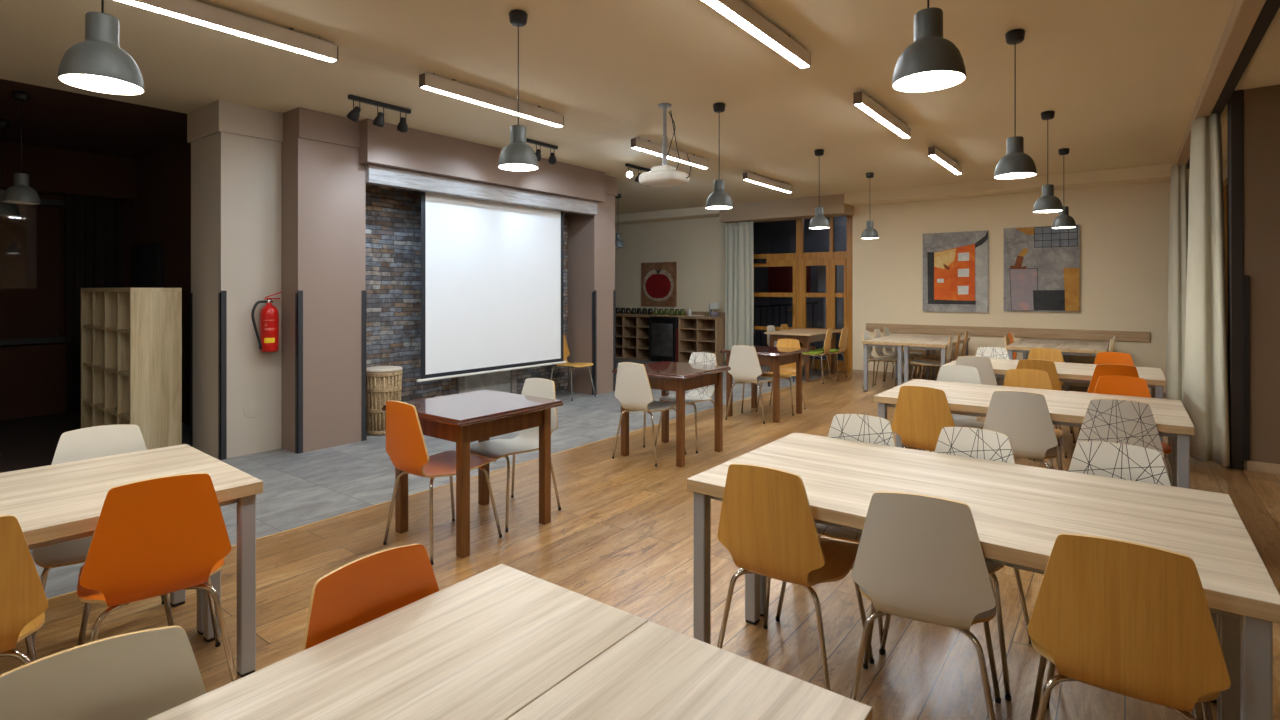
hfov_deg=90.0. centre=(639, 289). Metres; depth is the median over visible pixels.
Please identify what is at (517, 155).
pendant lamp
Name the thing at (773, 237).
window
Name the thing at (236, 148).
column
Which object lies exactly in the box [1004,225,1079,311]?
picture
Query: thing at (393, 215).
brick wall
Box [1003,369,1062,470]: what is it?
chair
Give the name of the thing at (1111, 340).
chair
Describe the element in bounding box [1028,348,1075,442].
chair
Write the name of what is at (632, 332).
cubby shelf
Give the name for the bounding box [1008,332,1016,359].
chair
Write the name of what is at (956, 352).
chair
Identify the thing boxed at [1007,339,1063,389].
table
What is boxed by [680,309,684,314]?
jar
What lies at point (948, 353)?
chair
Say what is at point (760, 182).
diffuser
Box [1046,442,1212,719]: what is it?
chair
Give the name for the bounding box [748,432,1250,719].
table
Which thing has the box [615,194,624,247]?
pendant lamp
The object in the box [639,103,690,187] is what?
ceiling projector
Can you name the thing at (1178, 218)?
curtain
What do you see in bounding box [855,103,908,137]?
diffuser
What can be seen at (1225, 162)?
wall
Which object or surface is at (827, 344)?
chair
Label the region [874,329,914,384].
chair
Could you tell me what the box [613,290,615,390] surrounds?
trim
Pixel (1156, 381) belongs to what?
table
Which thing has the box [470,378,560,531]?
chair
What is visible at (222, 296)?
trim
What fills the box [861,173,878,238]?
pendant lamp
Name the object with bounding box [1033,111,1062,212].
pendant lamp
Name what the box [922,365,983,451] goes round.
chair
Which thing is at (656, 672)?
table
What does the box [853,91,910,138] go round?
fluorescent light
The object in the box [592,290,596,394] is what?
trim
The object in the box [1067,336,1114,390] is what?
chair
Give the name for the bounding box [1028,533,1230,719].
chair
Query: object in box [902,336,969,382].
table
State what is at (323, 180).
pillar
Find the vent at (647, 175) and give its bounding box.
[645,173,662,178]
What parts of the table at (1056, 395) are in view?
leg, leg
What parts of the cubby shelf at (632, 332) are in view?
panel, panel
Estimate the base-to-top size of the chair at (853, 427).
0.862 m
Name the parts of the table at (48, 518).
leg, leg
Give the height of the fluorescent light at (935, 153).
0.130 m
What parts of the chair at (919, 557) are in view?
leg, leg, leg, leg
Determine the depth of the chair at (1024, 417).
3.91 m
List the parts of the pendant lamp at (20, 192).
lamp shade, cord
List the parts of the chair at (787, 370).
leg, leg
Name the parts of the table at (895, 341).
leg, leg, leg, leg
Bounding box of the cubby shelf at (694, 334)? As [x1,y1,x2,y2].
[678,317,725,365]
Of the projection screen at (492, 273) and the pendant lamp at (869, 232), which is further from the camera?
the pendant lamp at (869, 232)
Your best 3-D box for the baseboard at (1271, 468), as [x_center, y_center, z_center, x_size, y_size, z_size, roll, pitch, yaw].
[6.416,1.440,4.162,3.600,0.080,0.015,0,0,37]
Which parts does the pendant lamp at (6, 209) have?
cord, lamp shade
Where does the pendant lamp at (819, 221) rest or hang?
hanging from the ceiling
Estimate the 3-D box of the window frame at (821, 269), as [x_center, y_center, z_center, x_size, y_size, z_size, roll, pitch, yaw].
[3.678,0.480,12.602,0.360,2.000,0.230,0,0,37]
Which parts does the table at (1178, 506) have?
leg, leg, leg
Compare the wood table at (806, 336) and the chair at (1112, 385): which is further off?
the wood table at (806, 336)
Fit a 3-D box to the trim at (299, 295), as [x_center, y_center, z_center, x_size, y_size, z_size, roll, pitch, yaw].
[-3.096,0.742,5.813,0.048,1.474,0.048,0,0,37]
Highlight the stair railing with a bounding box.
[754,301,817,358]
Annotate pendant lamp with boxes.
[0,119,19,215]
[1,91,40,204]
[57,0,144,94]
[498,9,537,170]
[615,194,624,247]
[706,103,732,209]
[809,149,829,228]
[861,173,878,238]
[892,0,965,92]
[994,29,1036,178]
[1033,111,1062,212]
[1052,148,1075,228]
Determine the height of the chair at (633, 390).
0.862 m
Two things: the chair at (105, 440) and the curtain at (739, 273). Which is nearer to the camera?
the chair at (105, 440)
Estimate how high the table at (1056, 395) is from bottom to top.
0.740 m
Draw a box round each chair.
[0,515,47,664]
[0,626,206,719]
[26,424,173,654]
[77,473,236,681]
[302,544,438,650]
[383,401,501,564]
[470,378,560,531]
[550,335,595,400]
[612,362,686,466]
[655,352,716,452]
[717,463,873,690]
[725,345,772,423]
[756,339,805,415]
[767,325,804,377]
[775,414,895,653]
[781,324,816,371]
[793,328,831,383]
[810,327,847,380]
[850,491,1000,719]
[862,330,903,388]
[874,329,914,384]
[879,427,1031,700]
[883,327,922,380]
[892,386,954,450]
[909,335,952,379]
[918,332,960,379]
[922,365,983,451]
[927,331,967,379]
[955,356,997,385]
[976,347,1008,385]
[983,391,1057,468]
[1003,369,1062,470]
[1005,335,1009,352]
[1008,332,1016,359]
[1016,359,1066,457]
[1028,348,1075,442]
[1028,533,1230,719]
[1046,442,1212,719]
[1063,339,1112,390]
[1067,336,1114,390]
[1072,399,1164,458]
[1077,364,1138,438]
[1094,352,1133,365]
[1094,376,1170,483]
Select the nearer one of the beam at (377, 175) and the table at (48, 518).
the table at (48, 518)
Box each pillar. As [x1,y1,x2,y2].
[281,107,365,452]
[567,175,616,394]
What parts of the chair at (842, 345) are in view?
leg, leg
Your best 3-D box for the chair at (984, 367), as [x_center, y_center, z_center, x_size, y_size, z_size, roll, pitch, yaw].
[3.249,1.049,6.237,0.473,0.862,0.561,0,0,27]
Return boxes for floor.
[0,372,1279,719]
[0,411,80,472]
[30,358,841,598]
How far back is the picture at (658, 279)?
13.88 m
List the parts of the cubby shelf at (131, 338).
panel, panel, panel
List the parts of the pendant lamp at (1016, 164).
lamp shade, cord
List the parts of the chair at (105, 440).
leg, leg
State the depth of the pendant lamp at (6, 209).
6.21 m
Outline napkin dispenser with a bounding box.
[709,303,718,316]
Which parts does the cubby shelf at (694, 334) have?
panel, panel, panel, panel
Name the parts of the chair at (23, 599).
leg, leg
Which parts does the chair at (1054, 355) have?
leg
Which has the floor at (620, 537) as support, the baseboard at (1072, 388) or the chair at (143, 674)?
the chair at (143, 674)
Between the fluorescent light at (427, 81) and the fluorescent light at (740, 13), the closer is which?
the fluorescent light at (740, 13)
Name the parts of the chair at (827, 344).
leg, leg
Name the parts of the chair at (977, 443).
leg, leg, leg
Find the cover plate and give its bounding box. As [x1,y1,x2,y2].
[243,401,260,417]
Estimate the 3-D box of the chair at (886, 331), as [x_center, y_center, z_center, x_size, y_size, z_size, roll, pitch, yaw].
[4.282,1.049,10.431,0.561,0.862,0.473,0,0,37]
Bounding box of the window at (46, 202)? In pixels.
[0,199,65,345]
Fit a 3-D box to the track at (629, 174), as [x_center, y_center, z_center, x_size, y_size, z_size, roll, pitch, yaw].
[-0.012,-1.541,8.578,0.136,0.217,0.631,0,0,30]
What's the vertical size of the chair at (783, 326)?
0.862 m
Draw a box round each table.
[0,444,219,634]
[0,461,262,677]
[147,564,647,719]
[382,390,562,557]
[507,621,871,719]
[612,361,730,466]
[687,453,1279,719]
[720,345,808,422]
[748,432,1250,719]
[764,328,840,381]
[862,334,929,391]
[874,387,1194,488]
[896,379,1186,485]
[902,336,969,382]
[942,361,1165,441]
[954,358,1162,397]
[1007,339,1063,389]
[1055,340,1108,390]
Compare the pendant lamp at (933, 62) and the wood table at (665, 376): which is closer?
the pendant lamp at (933, 62)
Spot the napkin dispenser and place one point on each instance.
(711, 305)
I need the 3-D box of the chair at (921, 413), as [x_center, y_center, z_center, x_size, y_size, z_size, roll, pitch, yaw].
[1.984,1.049,4.309,0.473,0.862,0.561,0,0,41]
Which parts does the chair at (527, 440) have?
leg, leg, leg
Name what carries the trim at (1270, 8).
attached to the wall at (1261, 104)
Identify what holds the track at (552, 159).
attached to the ceiling
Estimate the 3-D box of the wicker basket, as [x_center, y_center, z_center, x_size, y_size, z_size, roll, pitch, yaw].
[-2.673,1.135,6.655,0.383,0.670,0.383,0,0,24]
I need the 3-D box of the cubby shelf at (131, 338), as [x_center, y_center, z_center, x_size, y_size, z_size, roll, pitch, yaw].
[-4.817,0.730,6.028,1.560,1.500,0.370,0,0,37]
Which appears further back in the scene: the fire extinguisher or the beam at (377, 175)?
the beam at (377, 175)
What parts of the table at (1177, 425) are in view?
leg, leg, leg, leg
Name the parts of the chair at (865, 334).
leg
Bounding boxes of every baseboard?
[852,369,1165,397]
[1247,461,1279,474]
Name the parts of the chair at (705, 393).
leg, leg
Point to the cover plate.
(252, 409)
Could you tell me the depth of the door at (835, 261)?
11.58 m
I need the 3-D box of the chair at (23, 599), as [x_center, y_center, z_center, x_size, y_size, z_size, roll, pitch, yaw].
[-2.036,1.049,1.879,0.561,0.862,0.473,0,0,43]
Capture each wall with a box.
[130,140,190,424]
[366,184,566,401]
[615,169,1189,392]
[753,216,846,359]
[1223,159,1226,181]
[1244,85,1279,469]
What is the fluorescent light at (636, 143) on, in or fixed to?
attached to the ceiling
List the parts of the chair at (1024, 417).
leg, leg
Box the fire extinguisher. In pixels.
[251,292,280,351]
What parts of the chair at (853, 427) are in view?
leg, leg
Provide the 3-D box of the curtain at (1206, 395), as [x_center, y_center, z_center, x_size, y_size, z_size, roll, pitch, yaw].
[5.011,-0.051,5.683,0.272,3.001,0.888,0,0,37]
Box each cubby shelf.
[81,288,181,449]
[616,315,656,360]
[678,317,725,365]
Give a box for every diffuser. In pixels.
[633,147,705,168]
[745,179,790,192]
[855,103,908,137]
[930,155,960,173]
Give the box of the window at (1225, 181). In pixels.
[1223,179,1226,307]
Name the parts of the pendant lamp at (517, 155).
lamp shade, cord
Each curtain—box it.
[66,194,121,410]
[725,221,753,362]
[1166,164,1187,404]
[1184,112,1229,465]
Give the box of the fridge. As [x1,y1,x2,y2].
[649,316,677,361]
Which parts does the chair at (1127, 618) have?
leg, leg, leg, leg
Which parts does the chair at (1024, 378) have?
leg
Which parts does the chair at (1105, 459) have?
leg, leg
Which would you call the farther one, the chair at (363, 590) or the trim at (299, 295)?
the trim at (299, 295)
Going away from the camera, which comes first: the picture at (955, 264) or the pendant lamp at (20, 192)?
the pendant lamp at (20, 192)
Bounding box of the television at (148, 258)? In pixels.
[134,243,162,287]
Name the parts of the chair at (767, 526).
leg, leg, leg, leg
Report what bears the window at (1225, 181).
in the wall at (1225, 162)
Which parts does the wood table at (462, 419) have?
leg, leg, leg, leg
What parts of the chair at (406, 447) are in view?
leg, leg, leg, leg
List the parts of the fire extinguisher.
handle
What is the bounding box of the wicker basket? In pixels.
[366,366,402,434]
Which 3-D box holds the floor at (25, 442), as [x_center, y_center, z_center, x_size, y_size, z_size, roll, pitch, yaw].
[-7.280,1.530,4.786,3.415,0.099,5.635,0,0,37]
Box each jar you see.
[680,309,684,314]
[687,309,691,315]
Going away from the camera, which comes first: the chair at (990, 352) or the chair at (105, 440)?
the chair at (105, 440)
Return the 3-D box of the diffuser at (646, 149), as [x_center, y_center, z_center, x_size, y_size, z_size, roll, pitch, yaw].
[0.377,-1.520,7.418,0.054,0.004,1.460,0,0,37]
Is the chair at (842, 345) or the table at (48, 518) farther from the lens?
the chair at (842, 345)
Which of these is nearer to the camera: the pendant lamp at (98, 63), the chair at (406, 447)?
the pendant lamp at (98, 63)
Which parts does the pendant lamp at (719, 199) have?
lamp shade, cord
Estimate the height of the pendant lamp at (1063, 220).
0.920 m
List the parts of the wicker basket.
lid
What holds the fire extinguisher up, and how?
attached to the column at (236, 148)
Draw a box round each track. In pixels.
[347,94,410,131]
[526,138,557,163]
[625,163,650,182]
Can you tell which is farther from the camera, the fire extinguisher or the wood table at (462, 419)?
the fire extinguisher
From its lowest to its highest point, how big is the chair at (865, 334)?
0.862 m
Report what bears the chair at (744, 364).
on the floor at (620, 537)
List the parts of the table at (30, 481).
leg, leg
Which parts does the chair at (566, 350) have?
leg, leg, leg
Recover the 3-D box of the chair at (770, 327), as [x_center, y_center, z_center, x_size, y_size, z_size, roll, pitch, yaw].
[2.493,1.049,11.034,0.561,0.862,0.473,0,0,37]
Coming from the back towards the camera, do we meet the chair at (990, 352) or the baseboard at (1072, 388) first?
the baseboard at (1072, 388)
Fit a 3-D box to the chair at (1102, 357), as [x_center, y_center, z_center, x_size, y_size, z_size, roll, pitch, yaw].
[4.569,1.049,6.132,0.473,0.862,0.561,0,0,31]
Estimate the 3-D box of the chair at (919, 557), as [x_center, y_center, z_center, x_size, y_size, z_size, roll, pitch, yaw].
[0.968,1.049,2.175,0.473,0.862,0.561,0,0,27]
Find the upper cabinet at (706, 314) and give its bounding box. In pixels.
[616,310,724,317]
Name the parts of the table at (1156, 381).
leg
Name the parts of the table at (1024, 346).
leg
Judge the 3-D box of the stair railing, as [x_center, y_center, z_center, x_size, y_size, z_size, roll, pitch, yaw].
[3.099,0.858,13.775,1.504,1.244,0.050,0,0,37]
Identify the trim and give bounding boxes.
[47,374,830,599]
[190,291,192,446]
[218,291,226,459]
[295,291,302,453]
[361,291,365,440]
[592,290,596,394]
[613,290,615,390]
[719,194,853,222]
[1173,0,1265,164]
[1187,0,1279,168]
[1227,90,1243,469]
[1243,275,1249,460]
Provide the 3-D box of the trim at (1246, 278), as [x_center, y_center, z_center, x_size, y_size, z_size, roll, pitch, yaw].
[4.973,0.637,5.252,0.040,1.515,0.019,0,0,37]
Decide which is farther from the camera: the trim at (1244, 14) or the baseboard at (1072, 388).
the baseboard at (1072, 388)
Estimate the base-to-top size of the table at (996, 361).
0.740 m
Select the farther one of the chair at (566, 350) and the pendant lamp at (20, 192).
the chair at (566, 350)
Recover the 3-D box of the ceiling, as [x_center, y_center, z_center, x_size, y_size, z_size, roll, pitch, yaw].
[0.070,-1.710,5.060,14.800,0.120,14.950,0,0,37]
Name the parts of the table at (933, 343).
leg, leg, leg, leg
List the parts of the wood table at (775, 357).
leg, leg, leg, leg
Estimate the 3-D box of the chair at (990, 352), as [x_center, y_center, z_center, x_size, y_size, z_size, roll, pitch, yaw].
[3.675,1.049,6.722,0.473,0.862,0.561,0,0,33]
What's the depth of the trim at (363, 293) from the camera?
6.28 m
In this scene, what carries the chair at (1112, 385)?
on the floor at (620, 537)
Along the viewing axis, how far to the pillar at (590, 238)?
9.19 m
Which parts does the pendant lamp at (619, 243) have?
lamp shade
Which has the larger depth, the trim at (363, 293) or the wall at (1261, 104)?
the trim at (363, 293)
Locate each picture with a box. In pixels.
[641,262,676,305]
[923,230,987,312]
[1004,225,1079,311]
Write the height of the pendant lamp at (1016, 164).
0.920 m
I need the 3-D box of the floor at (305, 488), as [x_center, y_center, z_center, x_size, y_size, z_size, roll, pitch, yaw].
[-3.319,1.530,7.628,6.295,0.100,14.950,0,0,37]
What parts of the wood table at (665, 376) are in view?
leg, leg, leg, leg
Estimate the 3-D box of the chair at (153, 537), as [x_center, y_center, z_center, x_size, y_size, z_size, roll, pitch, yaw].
[-1.759,1.049,2.320,0.473,0.862,0.561,0,0,-41]
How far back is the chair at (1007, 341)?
8.70 m
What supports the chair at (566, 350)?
on the floor at (305, 488)
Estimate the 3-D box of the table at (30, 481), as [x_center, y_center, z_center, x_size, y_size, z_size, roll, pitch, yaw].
[-2.543,1.110,2.277,0.469,0.740,1.695,0,0,40]
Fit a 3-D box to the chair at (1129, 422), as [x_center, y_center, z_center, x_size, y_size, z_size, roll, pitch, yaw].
[2.850,1.049,3.841,0.473,0.862,0.561,0,0,32]
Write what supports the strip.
attached to the wall at (1124, 229)
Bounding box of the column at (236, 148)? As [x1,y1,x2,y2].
[187,100,282,458]
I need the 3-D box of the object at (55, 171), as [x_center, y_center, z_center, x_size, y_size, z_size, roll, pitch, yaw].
[-8.252,-1.395,5.751,0.300,0.509,6.000,0,0,37]
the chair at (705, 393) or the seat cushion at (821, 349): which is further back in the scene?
the seat cushion at (821, 349)
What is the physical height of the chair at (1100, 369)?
0.862 m
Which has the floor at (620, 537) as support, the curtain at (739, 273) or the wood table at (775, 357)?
the wood table at (775, 357)
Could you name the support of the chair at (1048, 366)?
on the floor at (620, 537)
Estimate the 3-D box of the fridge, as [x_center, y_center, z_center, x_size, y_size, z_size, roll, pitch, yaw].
[0.612,1.020,13.304,0.675,0.920,0.535,0,0,37]
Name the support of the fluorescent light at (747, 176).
attached to the ceiling
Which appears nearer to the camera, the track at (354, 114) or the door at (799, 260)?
the track at (354, 114)
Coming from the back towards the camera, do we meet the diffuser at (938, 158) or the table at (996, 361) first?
the diffuser at (938, 158)
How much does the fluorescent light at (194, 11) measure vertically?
0.130 m
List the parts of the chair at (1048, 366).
leg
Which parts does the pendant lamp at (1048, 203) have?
cord, lamp shade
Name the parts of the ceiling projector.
bracket plate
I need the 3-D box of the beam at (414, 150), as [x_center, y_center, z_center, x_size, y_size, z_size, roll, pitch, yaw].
[-1.821,-1.442,7.754,0.670,0.414,3.520,0,0,37]
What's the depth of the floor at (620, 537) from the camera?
3.31 m
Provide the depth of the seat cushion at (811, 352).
10.26 m
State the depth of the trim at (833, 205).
11.63 m
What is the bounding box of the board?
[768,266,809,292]
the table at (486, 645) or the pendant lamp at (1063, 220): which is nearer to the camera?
the table at (486, 645)
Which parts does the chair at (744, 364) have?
leg, leg, leg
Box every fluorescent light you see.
[116,0,337,62]
[419,72,563,126]
[631,137,707,168]
[702,0,810,68]
[743,171,791,192]
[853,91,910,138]
[928,145,961,173]
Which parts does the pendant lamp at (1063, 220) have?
lamp shade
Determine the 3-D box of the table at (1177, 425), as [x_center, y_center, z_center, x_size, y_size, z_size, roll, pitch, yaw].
[2.476,1.110,4.178,1.700,0.740,0.530,0,0,37]
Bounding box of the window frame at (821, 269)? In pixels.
[818,266,825,359]
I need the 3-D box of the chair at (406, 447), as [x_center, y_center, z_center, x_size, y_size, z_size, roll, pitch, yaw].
[-1.169,1.049,3.763,0.473,0.862,0.561,0,0,37]
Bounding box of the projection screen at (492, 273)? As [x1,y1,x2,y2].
[417,192,566,381]
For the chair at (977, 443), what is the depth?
2.79 m
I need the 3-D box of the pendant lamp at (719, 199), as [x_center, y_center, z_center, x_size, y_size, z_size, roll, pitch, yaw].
[0.702,-1.189,5.679,0.238,0.920,0.238,0,0,37]
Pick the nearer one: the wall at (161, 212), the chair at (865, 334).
the wall at (161, 212)
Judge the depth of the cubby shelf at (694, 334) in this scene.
12.95 m
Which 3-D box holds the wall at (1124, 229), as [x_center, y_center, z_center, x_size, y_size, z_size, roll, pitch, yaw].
[4.524,-0.085,10.938,14.800,3.130,0.200,0,0,37]
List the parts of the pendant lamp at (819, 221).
lamp shade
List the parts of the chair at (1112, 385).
leg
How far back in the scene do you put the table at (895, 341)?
9.33 m
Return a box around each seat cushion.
[803,350,823,354]
[814,348,839,352]
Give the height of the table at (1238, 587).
0.740 m
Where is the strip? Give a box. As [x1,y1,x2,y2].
[866,323,1149,341]
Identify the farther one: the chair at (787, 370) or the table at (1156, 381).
the chair at (787, 370)
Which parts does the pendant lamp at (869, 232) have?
lamp shade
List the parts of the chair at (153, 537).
leg, leg, leg, leg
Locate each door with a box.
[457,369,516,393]
[754,216,852,372]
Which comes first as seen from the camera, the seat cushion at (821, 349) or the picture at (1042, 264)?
the picture at (1042, 264)
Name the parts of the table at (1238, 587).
leg, leg, leg, leg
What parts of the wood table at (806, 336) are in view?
leg, leg, leg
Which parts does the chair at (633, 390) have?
leg, leg, leg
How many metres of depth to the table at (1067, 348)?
8.24 m
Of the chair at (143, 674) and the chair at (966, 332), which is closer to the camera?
the chair at (143, 674)
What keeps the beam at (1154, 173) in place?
attached to the ceiling
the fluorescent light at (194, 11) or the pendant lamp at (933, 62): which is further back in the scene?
the fluorescent light at (194, 11)
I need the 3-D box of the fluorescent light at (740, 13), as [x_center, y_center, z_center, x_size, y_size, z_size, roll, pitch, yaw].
[0.685,-1.584,3.785,0.069,0.130,1.488,0,0,37]
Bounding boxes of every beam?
[359,118,604,202]
[366,164,596,214]
[615,164,1172,224]
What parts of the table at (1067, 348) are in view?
leg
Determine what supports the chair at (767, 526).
on the floor at (620, 537)
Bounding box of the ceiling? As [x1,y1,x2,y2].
[0,0,1279,214]
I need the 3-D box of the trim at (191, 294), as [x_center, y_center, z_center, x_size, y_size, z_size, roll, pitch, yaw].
[-4.185,0.742,6.005,0.048,1.474,0.048,0,0,37]

